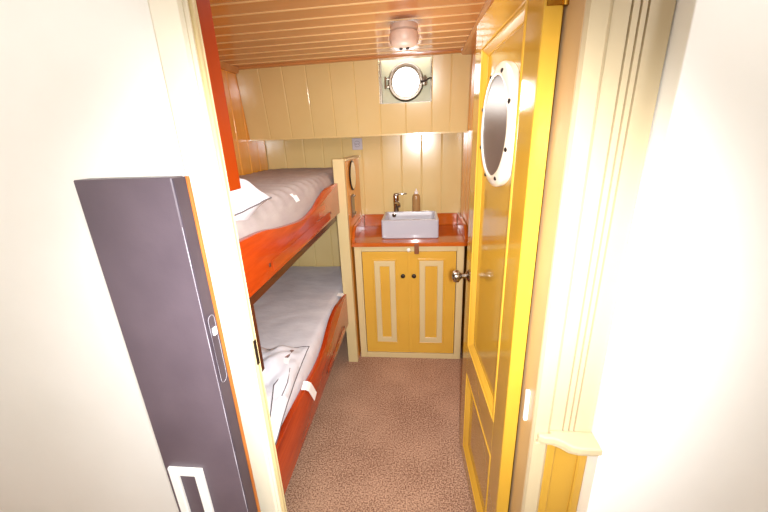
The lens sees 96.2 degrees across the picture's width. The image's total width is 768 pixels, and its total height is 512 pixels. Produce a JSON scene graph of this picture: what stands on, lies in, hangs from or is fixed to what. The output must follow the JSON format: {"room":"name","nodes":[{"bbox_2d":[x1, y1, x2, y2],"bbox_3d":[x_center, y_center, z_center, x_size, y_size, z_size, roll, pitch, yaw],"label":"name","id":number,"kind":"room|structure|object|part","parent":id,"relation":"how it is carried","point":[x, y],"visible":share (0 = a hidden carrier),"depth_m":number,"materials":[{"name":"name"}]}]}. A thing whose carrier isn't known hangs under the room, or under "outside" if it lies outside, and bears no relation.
{"room":"ship corridor","nodes":[
{"label":"ship corridor","id":0,"kind":"room"},
{"bbox_2d":[0,0,184,511],"bbox_3d":[0.085,0.134,0.844,4.400,2.200,0.100,0,19,6],"label":"wall","id":1,"kind":"structure","parent":0,"point":[83,91],"depth_m":0.83,"materials":[{"name":"white paint"}]},
{"bbox_2d":[74,175,260,511],"bbox_3d":[-0.450,0.535,0.875,0.207,1.440,0.050,-1,19,3],"label":"door leaf","id":2,"kind":"structure","parent":1,"relation":"in","point":[146,235],"depth_m":0.73,"materials":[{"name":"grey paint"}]},
{"bbox_3d":[-0.489,0.691,0.910,0.089,0.345,0.008,0,19,6],"label":"white frame","id":3,"kind":"part","parent":2,"relation":"part of","materials":[{"name":"paint"}]},
{"bbox_2d":[147,0,286,511],"bbox_3d":[-0.352,0.296,0.884,0.076,1.900,0.050,0,19,6],"label":"door frame","id":4,"kind":"structure","parent":1,"relation":"attached to","point":[171,19],"depth_m":0.73,"materials":[{"name":"beige paint"}]},
{"bbox_3d":[-0.319,0.240,0.859,0.005,0.070,0.010,0,19,6],"label":"strike plate","id":5,"kind":"part","parent":4,"relation":"part of","materials":[{"name":"metal"}]},
{"bbox_2d":[196,0,240,190],"bbox_3d":[-0.376,-0.418,0.732,0.027,0.552,0.052,0,19,6],"label":"trim board","id":6,"kind":"object","parent":1,"relation":"attached to","point":[203,6],"visible":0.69,"depth_m":0.75,"materials":[{"name":"orange wood"}]},
{"bbox_2d":[221,69,267,175],"bbox_3d":[-0.974,-0.056,1.870,0.050,1.982,1.860,0,19,6],"label":"wall","id":7,"kind":"structure","parent":0,"point":[251,157],"depth_m":2.21,"materials":[{"name":"wood"}]},
{"bbox_2d":[220,61,238,73],"bbox_3d":[-0.979,-0.910,1.441,0.035,0.030,1.480,0,19,6],"label":"trim","id":8,"kind":"structure","parent":7,"relation":"attached to","point":[224,66],"depth_m":2.03,"materials":[{"name":"brown wood"}]},
{"bbox_2d":[239,183,339,371],"bbox_3d":[-0.627,-0.093,1.808,0.651,0.466,1.819,0,19,6],"label":"bunk","id":9,"kind":"object","parent":7,"relation":"attached to","point":[267,254],"visible":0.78,"depth_m":1.21,"materials":[{"name":"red wood"}]},
{"bbox_3d":[-0.421,0.284,1.031,0.034,0.234,0.147,0,19,6],"label":"support post","id":10,"kind":"part","parent":9,"relation":"part of","materials":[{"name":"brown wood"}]},
{"bbox_2d":[235,167,333,238],"bbox_3d":[-0.649,-0.280,1.744,0.608,0.201,1.803,0,19,6],"label":"mattress","id":11,"kind":"object","parent":9,"relation":"on","point":[293,192],"visible":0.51,"depth_m":1.53,"materials":[{"name":"white fabric"}]},
{"bbox_2d":[230,178,271,220],"bbox_3d":[-0.617,-0.171,1.006,0.433,0.264,0.350,2,19,13],"label":"pillow","id":12,"kind":"object","parent":11,"relation":"on","point":[246,200],"visible":0.1,"depth_m":1.03,"materials":[{"name":"white fabric"}]},
{"bbox_3d":[-0.368,-0.035,1.522,0.026,0.050,1.287,0,19,6],"label":"rail","id":13,"kind":"part","parent":9,"relation":"part of","materials":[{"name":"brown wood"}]},
{"bbox_2d":[275,294,348,494],"bbox_3d":[-0.605,0.494,2.006,0.651,0.307,1.819,0,19,6],"label":"bunk","id":14,"kind":"object","parent":7,"relation":"attached to","point":[295,427],"visible":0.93,"depth_m":1.50,"materials":[{"name":"red wood"}]},
{"bbox_2d":[253,266,343,423],"bbox_3d":[-0.595,0.456,1.990,0.660,0.197,1.803,0,19,6],"label":"mattress","id":15,"kind":"object","parent":14,"relation":"on","point":[295,311],"visible":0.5,"depth_m":2.06,"materials":[{"name":"white fabric"}]},
{"bbox_2d":[261,345,309,444],"bbox_3d":[-0.529,0.520,1.361,0.364,0.152,0.554,-2,19,0],"label":"pillow","id":16,"kind":"object","parent":15,"relation":"on","point":[282,364],"visible":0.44,"depth_m":1.36,"materials":[{"name":"white fabric"}]},
{"bbox_3d":[-0.395,0.482,1.333,0.047,0.020,0.371,-2,19,0],"label":"cord","id":17,"kind":"part","parent":16,"relation":"part of","materials":[{"name":"white fabric"}]},
{"bbox_2d":[210,0,485,66],"bbox_3d":[-0.282,-0.947,1.323,1.485,0.071,1.670,0,19,6],"label":"ceiling","id":18,"kind":"structure","parent":0,"point":[247,32],"depth_m":1.47,"materials":[{"name":"brown wood"}]},
{"bbox_2d":[389,20,418,49],"bbox_3d":[0.085,-0.920,1.450,0.124,0.093,0.124,0,19,6],"label":"ceiling lamp","id":19,"kind":"object","parent":18,"relation":"attached to","point":[404,34],"visible":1,"depth_m":1.41,"materials":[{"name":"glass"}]},
{"bbox_2d":[236,53,471,140],"bbox_3d":[-0.187,-1.024,2.278,1.445,0.448,0.323,0,19,6],"label":"wall","id":20,"kind":"structure","parent":0,"point":[340,99],"depth_m":2.17,"materials":[{"name":"beige paint"}]},
{"bbox_2d":[237,50,460,69],"bbox_3d":[-0.209,-1.171,2.068,1.445,0.028,0.068,0,19,6],"label":"trim","id":21,"kind":"structure","parent":20,"relation":"attached to","point":[417,55],"depth_m":2.04,"materials":[{"name":"brown wood"}]},
{"bbox_2d":[379,57,431,103],"bbox_3d":[0.142,-1.104,2.186,0.330,0.258,0.060,1,19,10],"label":"window","id":22,"kind":"structure","parent":20,"relation":"in","point":[406,81],"depth_m":2.19,"materials":[{"name":"glass"}]},
{"bbox_3d":[0.139,-1.107,2.194,0.170,0.170,0.006,0,19,6],"label":"glass","id":23,"kind":"part","parent":22,"relation":"part of","materials":[{"name":"white"}]},
{"bbox_3d":[0.139,-1.106,2.191,0.230,0.230,0.034,0,19,6],"label":"frame","id":24,"kind":"part","parent":22,"relation":"part of","materials":[{"name":"metal"}]},
{"bbox_2d":[264,133,462,266],"bbox_3d":[-0.137,-0.170,2.741,1.485,1.580,0.050,0,19,6],"label":"wall","id":25,"kind":"structure","parent":0,"point":[430,164],"depth_m":2.55,"materials":[{"name":"beige paint"}]},
{"bbox_2d":[352,138,362,149],"bbox_3d":[-0.194,-0.811,2.494,0.074,0.080,0.012,0,19,6],"label":"wall socket","id":26,"kind":"object","parent":25,"relation":"attached to","point":[356,142],"visible":1,"depth_m":2.49,"materials":[{"name":"grey plastic"}]},
{"bbox_2d":[284,332,472,511],"bbox_3d":[0.090,1.328,0.827,4.400,0.050,4.520,0,19,6],"label":"floor","id":27,"kind":"structure","parent":0,"point":[383,434],"depth_m":1.81,"materials":[{"name":"brown carpet"}]},
{"bbox_2d":[332,155,361,361],"bbox_3d":[-0.217,0.011,2.493,0.076,1.402,0.532,0,19,6],"label":"wall","id":28,"kind":"structure","parent":27,"relation":"on","point":[345,222],"depth_m":2.25,"materials":[{"name":"beige paint"}]},
{"bbox_2d":[349,160,355,189],"bbox_3d":[-0.207,-0.531,2.269,0.011,0.192,0.192,0,19,6],"label":"round mirror","id":29,"kind":"object","parent":28,"relation":"attached to","point":[352,174],"visible":1,"depth_m":2.24,"materials":[{"name":"mirror"}]},
{"bbox_2d":[351,162,355,188],"bbox_3d":[-0.206,-0.531,2.269,0.010,0.174,0.174,0,19,6],"label":"mirror glass","id":30,"kind":"object","parent":29,"relation":"attached to","point":[353,174],"depth_m":2.27,"materials":[{"name":"beige mirror"}]},
{"bbox_3d":[-0.199,0.012,2.514,0.028,1.385,0.491,0,19,6],"label":"panel","id":31,"kind":"part","parent":28,"relation":"part of","materials":[{"name":"beige wood"}]},
{"bbox_2d":[351,194,356,217],"bbox_3d":[-0.198,-0.336,2.292,0.020,0.145,0.100,0,19,6],"label":"towel holder","id":32,"kind":"object","parent":28,"relation":"attached to","point":[353,195],"visible":1,"depth_m":2.29,"materials":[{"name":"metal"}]},
{"bbox_3d":[-0.205,-0.336,2.293,0.005,0.145,0.100,0,19,6],"label":"plate","id":33,"kind":"part","parent":32,"relation":"part of","materials":[{"name":"metal"}]},
{"bbox_2d":[354,244,464,358],"bbox_3d":[0.192,0.259,2.550,0.712,0.866,0.485,0,19,6],"label":"base cabinet","id":34,"kind":"object","parent":27,"relation":"on","point":[410,303],"visible":0.96,"depth_m":2.34,"materials":[{"name":"beige paint"}]},
{"bbox_3d":[0.019,0.331,2.380,0.303,0.763,0.018,0,19,6],"label":"door","id":35,"kind":"part","parent":34,"relation":"part of","materials":[{"name":"yellow paint"}]},
{"bbox_3d":[0.013,0.321,2.365,0.163,0.635,0.006,0,19,6],"label":"panel moulding","id":36,"kind":"part","parent":34,"relation":"part of","materials":[{"name":"yellow paint"}]},
{"bbox_3d":[0.013,0.322,2.364,0.139,0.611,0.009,0,19,6],"label":"panel frame","id":37,"kind":"part","parent":34,"relation":"part of","materials":[{"name":"beige paint"}]},
{"bbox_2d":[352,212,467,246],"bbox_3d":[0.180,-0.192,2.412,0.744,0.116,0.486,0,19,6],"label":"countertop","id":38,"kind":"structure","parent":34,"relation":"on","point":[367,231],"depth_m":2.32,"materials":[{"name":"orange wood"}]},
{"bbox_2d":[393,193,406,211],"bbox_3d":[0.100,-0.330,2.530,0.109,0.256,0.119,10,22,32],"label":"tap","id":39,"kind":"object","parent":38,"relation":"on","point":[397,205],"visible":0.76,"depth_m":2.52,"materials":[{"name":"silver metal"}]},
{"bbox_3d":[0.101,-0.376,2.492,0.029,0.038,0.108,-6,19,-11],"label":"spout","id":40,"kind":"part","parent":39,"relation":"part of","materials":[{"name":"silver metal"}]},
{"bbox_2d":[381,211,438,238],"bbox_3d":[0.184,-0.222,2.403,0.376,0.126,0.295,0,19,6],"label":"washbasin","id":41,"kind":"object","parent":38,"relation":"in","point":[398,224],"visible":1,"depth_m":2.27,"materials":[{"name":"white ceramic"}]},
{"bbox_2d":[412,189,419,210],"bbox_3d":[0.238,-0.355,2.546,0.060,0.283,0.060,0,19,6],"label":"soap bottle","id":42,"kind":"object","parent":38,"relation":"on","point":[416,197],"visible":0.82,"depth_m":2.51,"materials":[{"name":"brown plastic"}]},
{"bbox_3d":[0.319,0.320,2.333,0.155,0.611,0.009,0,19,6],"label":"panel frame","id":43,"kind":"part","parent":34,"relation":"part of","materials":[{"name":"beige paint"}]},
{"bbox_3d":[0.319,0.319,2.335,0.179,0.635,0.006,0,19,6],"label":"panel moulding","id":44,"kind":"part","parent":34,"relation":"part of","materials":[{"name":"yellow paint"}]},
{"bbox_3d":[0.327,0.329,2.349,0.307,0.763,0.018,0,19,6],"label":"door","id":45,"kind":"part","parent":34,"relation":"part of","materials":[{"name":"yellow paint"}]},
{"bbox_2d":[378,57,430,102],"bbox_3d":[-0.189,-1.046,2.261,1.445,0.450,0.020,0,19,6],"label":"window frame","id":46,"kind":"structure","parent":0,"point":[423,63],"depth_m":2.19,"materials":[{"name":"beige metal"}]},
{"bbox_2d":[460,7,563,509],"bbox_3d":[0.515,-0.070,1.740,0.050,1.982,1.820,0,19,6],"label":"wall","id":47,"kind":"structure","parent":0,"point":[467,137],"depth_m":2.15,"materials":[{"name":"beige wood"}]},
{"bbox_2d":[461,0,493,54],"bbox_3d":[0.408,-0.938,1.295,0.065,0.022,1.480,0,19,6],"label":"trim","id":48,"kind":"structure","parent":47,"relation":"attached to","point":[469,47],"depth_m":1.64,"materials":[{"name":"brown wood"}]},
{"bbox_2d":[508,0,613,511],"bbox_3d":[0.382,0.279,0.851,0.052,1.900,0.106,0,19,6],"label":"door frame","id":49,"kind":"structure","parent":47,"relation":"attached to","point":[597,13],"depth_m":0.71,"materials":[{"name":"white paint"}]},
{"bbox_2d":[452,0,569,511],"bbox_3d":[0.328,0.184,1.183,0.114,1.848,0.628,-1,19,3],"label":"door","id":50,"kind":"structure","parent":49,"relation":"in","point":[517,41],"depth_m":0.96,"materials":[{"name":"paint"}]},
{"bbox_3d":[0.316,0.083,1.423,0.071,0.054,0.054,-1,19,3],"label":"knob","id":51,"kind":"part","parent":50,"relation":"part of","materials":[{"name":"silver metal"}]},
{"bbox_3d":[0.371,0.779,1.387,0.021,0.410,0.421,-1,19,3],"label":"panel moulding","id":52,"kind":"part","parent":50,"relation":"part of","materials":[{"name":"yellow paint"}]},
{"bbox_3d":[0.385,0.779,1.386,0.013,0.410,0.425,-1,19,3],"label":"panel","id":53,"kind":"part","parent":50,"relation":"part of","materials":[{"name":"paint"}]},
{"bbox_3d":[0.312,-0.361,0.968,0.008,0.260,0.260,-1,19,3],"label":"porthole glass","id":54,"kind":"part","parent":50,"relation":"part of","materials":[{"name":"grey glass"}]},
{"bbox_3d":[0.338,-0.077,1.097,0.021,1.120,0.421,-1,19,3],"label":"panel moulding","id":55,"kind":"part","parent":50,"relation":"part of","materials":[{"name":"yellow paint"}]},
{"bbox_3d":[0.352,-0.078,1.097,0.013,1.120,0.425,-1,19,3],"label":"panel","id":56,"kind":"part","parent":50,"relation":"part of","materials":[{"name":"paint"}]},
{"bbox_3d":[0.364,0.381,0.879,0.010,0.090,0.010,0,19,6],"label":"keep plate","id":57,"kind":"part","parent":49,"relation":"part of","materials":[{"name":"metal"}]},
{"bbox_2d":[538,445,586,511],"bbox_3d":[0.474,0.817,0.982,0.100,0.790,0.017,0,19,6],"label":"wall panel","id":58,"kind":"object","parent":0,"point":[563,473],"visible":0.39,"depth_m":0.90,"materials":[{"name":"paint"}]},
{"bbox_2d":[535,430,602,455],"bbox_3d":[0.441,0.454,0.830,0.134,0.033,0.053,0,19,6],"label":"rail","id":59,"kind":"object","parent":58,"relation":"attached to","point":[576,443],"visible":1,"depth_m":0.82,"materials":[{"name":"white paint"}]},
{"bbox_2d":[550,0,675,431],"bbox_3d":[0.436,-0.183,0.647,0.100,1.300,0.012,0,19,6],"label":"boards","id":60,"kind":"object","parent":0,"point":[639,30],"visible":0.96,"depth_m":0.66,"materials":[{"name":"white paint"}]},
{"bbox_2d":[576,0,767,511],"bbox_3d":[1.379,0.199,0.661,1.769,2.099,0.054,0,19,6],"label":"wall","id":61,"kind":"structure","parent":0,"point":[680,423],"depth_m":0.67,"materials":[{"name":"paint"}]}
]}

